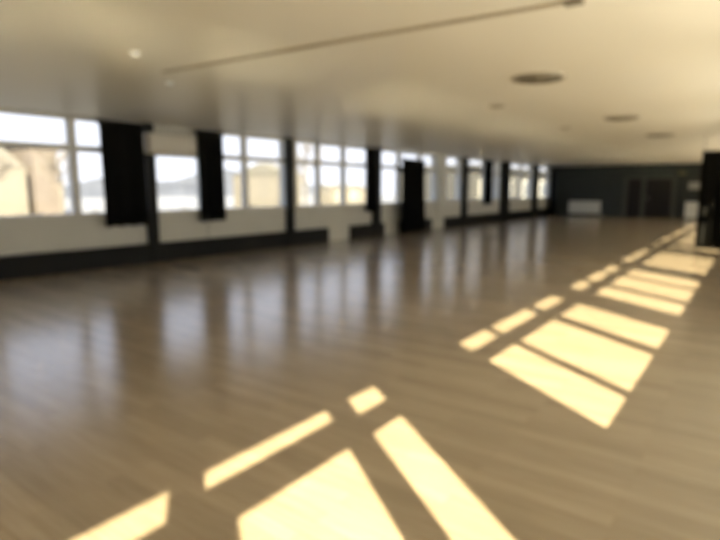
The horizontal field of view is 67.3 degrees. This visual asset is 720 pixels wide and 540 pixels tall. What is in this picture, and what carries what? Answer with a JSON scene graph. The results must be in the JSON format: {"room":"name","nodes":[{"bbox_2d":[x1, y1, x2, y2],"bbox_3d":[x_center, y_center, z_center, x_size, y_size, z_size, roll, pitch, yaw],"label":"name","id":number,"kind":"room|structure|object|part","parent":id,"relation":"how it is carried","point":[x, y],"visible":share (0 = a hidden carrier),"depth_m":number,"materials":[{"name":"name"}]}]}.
{"room":"exercise studio","nodes":[
{"label":"exercise studio","id":0,"kind":"room"},
{"bbox_2d":[142,122,160,262],"bbox_3d":[-4.270,-1.555,11.061,0.120,2.820,0.210,6,10,36],"label":"pillar","id":1,"kind":"structure","parent":0,"point":[153,235],"depth_m":11.05,"materials":[{"name":"black paint"}]},
{"bbox_2d":[143,132,195,155],"bbox_3d":[-3.953,-2.577,11.160,0.378,0.420,1.075,6,10,36],"label":"air conditioner","id":2,"kind":"object","parent":1,"relation":"attached to","point":[154,143],"visible":1,"depth_m":10.97,"materials":[{"name":"beige plastic"}]},
{"bbox_2d":[149,132,190,136],"bbox_3d":[-3.860,-2.770,11.062,0.070,0.008,0.955,6,10,36],"label":"grille","id":3,"kind":"object","parent":2,"relation":"attached to","point":[151,133],"depth_m":10.93,"materials":[{"name":"grey metal"}]},
{"bbox_3d":[-3.804,-2.614,11.044,0.007,0.200,1.035,6,10,36],"label":"panel","id":4,"kind":"part","parent":2,"relation":"part of","materials":[{"name":"beige plastic"}]},
{"bbox_2d":[0,108,550,255],"bbox_3d":[-0.170,-2.427,16.924,0.260,2.820,38.600,6,10,36],"label":"wall","id":5,"kind":"structure","parent":0,"point":[18,236],"depth_m":12.64,"materials":[{"name":"beige paint"}]},
{"bbox_2d":[0,110,104,218],"bbox_3d":[-5.532,-1.814,9.457,0.210,1.755,3.800,6,10,36],"label":"window","id":6,"kind":"structure","parent":5,"relation":"in","point":[71,147],"depth_m":9.79,"materials":[{"name":"white plastic"}]},
{"bbox_3d":[-5.480,-0.955,9.546,0.080,0.030,3.800,6,10,36],"label":"sill","id":7,"kind":"part","parent":6,"relation":"part of","materials":[{"name":"white"}]},
{"bbox_2d":[0,228,328,280],"bbox_3d":[-6.179,0.024,8.674,0.100,0.400,17.750,6,10,36],"label":"baseboard","id":8,"kind":"structure","parent":5,"relation":"attached to","point":[12,267],"depth_m":10.86,"materials":[{"name":"black paint"}]},
{"bbox_2d":[154,126,286,212],"bbox_3d":[-3.118,-2.300,12.722,0.210,1.755,3.860,6,10,36],"label":"window","id":9,"kind":"structure","parent":5,"relation":"in","point":[243,158],"depth_m":13.09,"materials":[{"name":"white plastic"}]},
{"bbox_3d":[-3.946,-2.759,11.578,0.024,0.450,1.085,6,10,36],"label":"blank panel","id":10,"kind":"part","parent":9,"relation":"part of","materials":[{"name":"white paint"}]},
{"bbox_3d":[-3.066,-1.441,12.811,0.080,0.030,3.860,6,10,36],"label":"sill","id":11,"kind":"part","parent":9,"relation":"part of","materials":[{"name":"white"}]},
{"bbox_2d":[297,141,365,206],"bbox_3d":[-0.695,-2.788,16.000,0.210,1.755,3.510,6,10,36],"label":"window","id":12,"kind":"structure","parent":5,"relation":"in","point":[316,162],"depth_m":15.51,"materials":[{"name":"white plastic"}]},
{"bbox_3d":[-0.642,-1.929,16.089,0.080,0.030,3.510,6,10,36],"label":"sill","id":13,"kind":"part","parent":12,"relation":"part of","materials":[{"name":"white"}]},
{"bbox_2d":[349,223,384,238],"bbox_3d":[0.255,-1.271,17.377,0.100,0.400,1.850,6,10,36],"label":"baseboard","id":14,"kind":"structure","parent":5,"relation":"attached to","point":[365,230],"depth_m":17.08,"materials":[{"name":"black paint"}]},
{"bbox_2d":[381,150,436,203],"bbox_3d":[1.787,-3.287,19.357,0.210,1.755,3.800,6,10,36],"label":"window","id":15,"kind":"structure","parent":5,"relation":"in","point":[397,167],"depth_m":18.80,"materials":[{"name":"white plastic"}]},
{"bbox_3d":[1.840,-2.429,19.446,0.080,0.030,3.800,6,10,36],"label":"sill","id":16,"kind":"part","parent":15,"relation":"part of","materials":[{"name":"white"}]},
{"bbox_2d":[399,219,431,232],"bbox_3d":[2.056,-1.634,19.812,0.100,0.400,2.250,6,10,36],"label":"baseboard","id":17,"kind":"structure","parent":5,"relation":"attached to","point":[428,222],"depth_m":20.42,"materials":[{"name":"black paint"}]},
{"bbox_2d":[443,157,461,201],"bbox_3d":[3.721,-3.676,21.972,0.210,1.755,1.550,6,10,36],"label":"window","id":18,"kind":"structure","parent":5,"relation":"in","point":[446,170],"depth_m":22.05,"materials":[{"name":"white plastic"}]},
{"bbox_2d":[468,159,499,200],"bbox_3d":[5.565,-4.048,24.467,0.210,1.755,3.700,6,10,36],"label":"window","id":19,"kind":"structure","parent":5,"relation":"in","point":[482,172],"depth_m":24.62,"materials":[{"name":"white plastic"}]},
{"bbox_2d":[444,208,548,226],"bbox_3d":[7.383,-2.706,27.017,0.100,0.400,13.500,6,10,36],"label":"baseboard","id":20,"kind":"structure","parent":5,"relation":"attached to","point":[453,221],"depth_m":24.95,"materials":[{"name":"black paint"}]},
{"bbox_2d":[510,164,531,198],"bbox_3d":[8.354,-4.609,28.239,0.210,1.755,3.450,6,10,36],"label":"window","id":21,"kind":"structure","parent":5,"relation":"in","point":[520,174],"depth_m":28.43,"materials":[{"name":"white plastic"}]},
{"bbox_2d":[538,167,549,197],"bbox_3d":[10.524,-5.045,31.173,0.210,1.755,2.300,6,10,36],"label":"window","id":22,"kind":"structure","parent":5,"relation":"in","point":[548,170],"depth_m":32.01,"materials":[{"name":"white plastic"}]},
{"bbox_2d":[284,138,294,245],"bbox_3d":[-1.858,-2.039,14.315,0.130,2.820,0.230,6,10,36],"label":"pillar","id":23,"kind":"structure","parent":0,"point":[288,142],"depth_m":14.24,"materials":[{"name":"black paint"}]},
{"bbox_2d":[0,215,719,539],"bbox_3d":[4.229,-0.435,13.968,11.160,0.250,39.000,6,10,36],"label":"floor","id":24,"kind":"structure","parent":0,"point":[547,377],"depth_m":4.06,"materials":[{"name":"brown wood"}]},
{"bbox_2d":[684,202,697,218],"bbox_3d":[17.163,-3.069,27.894,0.720,0.860,0.458,6,10,36],"label":"base cabinet","id":25,"kind":"object","parent":24,"relation":"on","point":[691,208],"visible":0.73,"depth_m":27.77,"materials":[{"name":"white wood"}]},
{"bbox_3d":[16.912,-3.075,27.834,0.325,0.710,0.018,6,10,36],"label":"door","id":26,"kind":"part","parent":25,"relation":"part of","materials":[{"name":"white wood"}]},
{"bbox_3d":[17.183,-3.046,27.638,0.325,0.710,0.018,6,10,36],"label":"door","id":27,"kind":"part","parent":25,"relation":"part of","materials":[{"name":"white wood"}]},
{"bbox_2d":[0,0,719,166],"bbox_3d":[4.229,-3.388,13.529,11.160,0.080,39.000,6,10,36],"label":"ceiling","id":28,"kind":"structure","parent":0,"point":[432,90],"depth_m":6.17,"materials":[{"name":"white paint"}]},
{"bbox_2d":[95,117,148,226],"bbox_3d":[-4.568,-1.865,10.465,0.113,2.029,0.980,6,10,36],"label":"curtain","id":29,"kind":"object","parent":28,"relation":"hanging from","point":[121,142],"visible":1,"depth_m":10.45,"materials":[{"name":"black fabric"}]},
{"bbox_3d":[-4.569,-2.837,10.320,0.026,0.026,0.980,6,10,36],"label":"rail","id":30,"kind":"part","parent":29,"relation":"part of","materials":[{"name":"grey metal"}]},
{"bbox_2d":[128,50,140,57],"bbox_3d":[-2.184,-2.088,5.250,0.120,0.053,0.120,6,10,36],"label":"smoke detector","id":31,"kind":"object","parent":28,"relation":"attached to","point":[134,54],"visible":1,"depth_m":5.21,"materials":[{"name":"white plastic"}]},
{"bbox_2d":[164,81,174,85],"bbox_3d":[-2.352,-2.301,6.682,0.120,0.053,0.120,6,10,36],"label":"smoke detector","id":32,"kind":"object","parent":28,"relation":"attached to","point":[168,83],"visible":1,"depth_m":6.65,"materials":[{"name":"white plastic"}]},
{"bbox_2d":[194,128,225,237],"bbox_3d":[-3.334,-1.928,12.148,0.122,2.399,0.800,6,10,36],"label":"curtain","id":33,"kind":"object","parent":28,"relation":"hanging from","point":[209,142],"visible":1,"depth_m":12.11,"materials":[{"name":"black fabric"}]},
{"bbox_3d":[-3.333,-3.083,11.975,0.026,0.026,0.800,6,10,36],"label":"rail","id":34,"kind":"part","parent":33,"relation":"part of","materials":[{"name":"grey metal"}]},
{"bbox_2d":[365,147,376,210],"bbox_3d":[0.358,-2.866,17.126,0.116,2.009,0.630,6,10,36],"label":"curtain","id":35,"kind":"object","parent":28,"relation":"hanging from","point":[371,191],"visible":1,"depth_m":17.10,"materials":[{"name":"black fabric"}]},
{"bbox_2d":[162,0,584,72],"bbox_3d":[-0.322,-2.055,4.952,4.454,0.031,0.098,5,10,32],"label":"cable trunking","id":36,"kind":"object","parent":28,"relation":"attached to","point":[567,3],"visible":1,"depth_m":4.50,"materials":[{"name":"beige plastic"}]},
{"bbox_2d":[400,152,425,232],"bbox_3d":[1.875,-2.741,18.966,0.168,2.799,1.736,6,10,36],"label":"curtain","id":37,"kind":"object","parent":28,"relation":"hanging from","point":[413,170],"visible":1,"depth_m":18.93,"materials":[{"name":"black fabric"}]},
{"bbox_2d":[483,160,493,203],"bbox_3d":[5.819,-3.980,24.509,0.122,1.979,0.930,6,10,36],"label":"curtain","id":38,"kind":"object","parent":28,"relation":"hanging from","point":[488,183],"visible":1,"depth_m":24.47,"materials":[{"name":"black fabric"}]},
{"bbox_2d":[489,105,503,107],"bbox_3d":[2.184,-2.613,8.643,0.240,0.013,0.240,6,10,36],"label":"recessed light","id":39,"kind":"object","parent":28,"relation":"in","point":[491,106],"visible":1,"depth_m":8.65,"materials":[{"name":"beige"}]},
{"bbox_2d":[512,72,565,83],"bbox_3d":[2.123,-2.265,6.435,0.620,0.051,0.620,6,10,36],"label":"ceiling vent","id":40,"kind":"object","parent":28,"relation":"in","point":[535,77],"visible":1,"depth_m":6.33,"materials":[{"name":"beige metal"}]},
{"bbox_2d":[549,167,555,214],"bbox_3d":[11.268,-4.632,31.674,0.111,2.799,0.860,6,10,36],"label":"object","id":41,"kind":"structure","parent":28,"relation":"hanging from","point":[553,169],"depth_m":31.63,"materials":[{"name":"black paint"}]},
{"bbox_2d":[603,115,640,120],"bbox_3d":[4.819,-2.790,9.963,0.620,0.051,0.620,6,10,36],"label":"ceiling vent","id":42,"kind":"object","parent":28,"relation":"in","point":[616,117],"visible":1,"depth_m":9.83,"materials":[{"name":"beige metal"}]},
{"bbox_2d":[646,133,674,136],"bbox_3d":[7.302,-3.265,13.154,0.620,0.051,0.620,6,10,36],"label":"ceiling vent","id":43,"kind":"object","parent":28,"relation":"in","point":[660,134],"visible":1,"depth_m":12.99,"materials":[{"name":"beige metal"}]},
{"bbox_2d":[694,138,719,248],"bbox_3d":[9.026,-1.906,13.393,1.160,2.809,0.190,6,10,36],"label":"curtain","id":44,"kind":"object","parent":28,"relation":"hanging from","point":[707,234],"visible":1,"depth_m":13.59,"materials":[{"name":"black fabric"}]},
{"bbox_2d":[371,147,381,235],"bbox_3d":[0.536,-2.521,17.553,0.130,2.820,0.380,6,10,36],"label":"pillar","id":45,"kind":"structure","parent":0,"point":[376,215],"depth_m":17.54,"materials":[{"name":"black paint"}]},
{"bbox_2d":[436,155,443,227],"bbox_3d":[3.110,-3.042,21.059,0.100,2.820,0.380,6,10,36],"label":"pillar","id":46,"kind":"structure","parent":0,"point":[440,158],"depth_m":20.99,"materials":[{"name":"beige paint"}]},
{"bbox_2d":[461,157,468,224],"bbox_3d":[4.418,-3.301,22.795,0.140,2.820,0.400,6,10,36],"label":"pillar","id":47,"kind":"structure","parent":0,"point":[465,161],"depth_m":22.69,"materials":[{"name":"black paint"}]},
{"bbox_2d":[499,161,510,220],"bbox_3d":[7.075,-3.836,26.388,0.140,2.820,1.000,6,10,36],"label":"pillar","id":48,"kind":"structure","parent":0,"point":[505,174],"depth_m":26.21,"materials":[{"name":"black paint"}]},
{"bbox_2d":[531,165,539,216],"bbox_3d":[9.702,-4.364,29.941,0.140,2.820,0.700,6,10,36],"label":"pillar","id":49,"kind":"structure","parent":0,"point":[536,168],"depth_m":29.79,"materials":[{"name":"black paint"}]},
{"bbox_2d":[549,163,701,217],"bbox_3d":[15.681,-4.258,29.231,11.160,2.820,0.200,6,10,36],"label":"wall","id":50,"kind":"structure","parent":0,"point":[604,184],"depth_m":30.34,"materials":[{"name":"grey paint"}]},
{"bbox_2d":[568,201,601,215],"bbox_3d":[12.965,-3.542,31.144,1.866,0.840,0.119,6,10,36],"label":"radiator","id":51,"kind":"object","parent":50,"relation":"attached to","point":[592,207],"visible":1,"depth_m":31.09,"materials":[{"name":"white metal"}]},
{"bbox_2d":[621,176,676,217],"bbox_3d":[15.556,-3.943,29.182,2.550,2.210,0.102,6,10,36],"label":"door","id":52,"kind":"structure","parent":50,"relation":"in","point":[643,196],"depth_m":29.16,"materials":[{"name":"grey"}]},
{"bbox_2d":[688,182,699,189],"bbox_3d":[17.267,-4.343,27.900,0.580,0.400,0.031,6,10,36],"label":"notice board","id":53,"kind":"object","parent":50,"relation":"attached to","point":[691,185],"visible":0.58,"depth_m":27.91,"materials":[{"name":"paper"}]},
{"label":"outside","id":54,"kind":"structure","parent":0,"visible":0},
{"bbox_2d":[64,195,394,213],"bbox_3d":[-39.240,-11.239,89.967,149.640,0.550,220.000,6,10,36],"label":"ground","id":55,"kind":"structure","parent":54,"point":[88,205],"depth_m":77.84,"materials":[{"name":"white"}]},
{"bbox_2d":[0,153,26,182],"bbox_3d":[-19.620,-4.745,28.811,2.106,4.718,3.607,7,11,40],"label":"bare tree","id":56,"kind":"object","parent":55,"relation":"on","point":[2,171],"visible":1,"depth_m":29.07,"materials":[{"name":"grey plant"}]},
{"bbox_2d":[0,148,28,215],"bbox_3d":[-30.588,-6.848,37.191,10.120,6.400,10.020,6,10,36],"label":"house","id":57,"kind":"structure","parent":55,"relation":"on","point":[13,191],"depth_m":37.84,"materials":[{"name":"brick"}]},
{"bbox_2d":[4,148,59,214],"bbox_3d":[-26.084,-6.912,41.867,8.200,5.150,2.100,6,10,36],"label":"house","id":58,"kind":"structure","parent":55,"relation":"on","point":[43,197],"depth_m":39.51,"materials":[{"name":"brick"}]},
{"bbox_2d":[30,136,81,213],"bbox_3d":[-19.274,-5.831,34.257,2.703,5.263,3.231,-7,11,-40],"label":"bare tree","id":59,"kind":"object","parent":55,"relation":"on","point":[60,159],"visible":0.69,"depth_m":34.20,"materials":[{"name":"grey plant"}]},
{"bbox_2d":[20,205,255,214],"bbox_3d":[-15.704,-2.256,25.053,1.320,0.809,30.000,6,10,36],"label":"hedge","id":60,"kind":"object","parent":55,"relation":"on","point":[94,211],"visible":0.03,"depth_m":27.68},
{"bbox_2d":[63,169,313,197],"bbox_3d":[-73.274,-20.266,120.050,22.000,8.553,190.000,6,10,36],"label":"hill","id":61,"kind":"structure","parent":55,"relation":"on","point":[187,186],"depth_m":147.79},
{"bbox_2d":[233,163,301,207],"bbox_3d":[-9.383,-8.431,54.281,8.120,4.500,1.720,6,10,36],"label":"house","id":62,"kind":"structure","parent":55,"relation":"on","point":[263,178],"depth_m":53.49,"materials":[{"name":"beige"}]},
{"bbox_2d":[297,144,325,204],"bbox_3d":[-4.907,-7.848,45.300,4.035,6.001,4.483,1,9,9],"label":"bare tree","id":63,"kind":"object","parent":55,"relation":"on","point":[307,148],"visible":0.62,"depth_m":45.65,"materials":[{"name":"grey plant"}]},
{"bbox_2d":[313,184,364,204],"bbox_3d":[-2.167,-8.682,62.936,2.620,2.450,7.120,6,10,36],"label":"building","id":64,"kind":"structure","parent":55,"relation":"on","point":[330,194],"depth_m":60.93,"materials":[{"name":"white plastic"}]},
{"bbox_3d":[-0.656,-8.587,62.804,0.010,0.700,0.950,6,10,36],"label":"pane","id":65,"kind":"part","parent":64,"relation":"part of","materials":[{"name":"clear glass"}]},
{"bbox_2d":[400,164,545,201],"bbox_3d":[13.618,-6.383,44.594,5.200,3.300,31.600,6,10,36],"label":"outbuilding","id":66,"kind":"structure","parent":55,"relation":"on","point":[474,179],"depth_m":32.24,"materials":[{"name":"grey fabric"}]},
{"bbox_3d":[11.666,-5.628,37.820,0.010,1.000,1.300,6,10,36],"label":"pane","id":67,"kind":"part","parent":66,"relation":"part of","materials":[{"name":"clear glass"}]},
{"bbox_3d":[13.791,-6.055,40.694,0.010,1.000,1.300,6,10,36],"label":"pane","id":68,"kind":"part","parent":66,"relation":"part of","materials":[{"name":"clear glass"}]}
]}

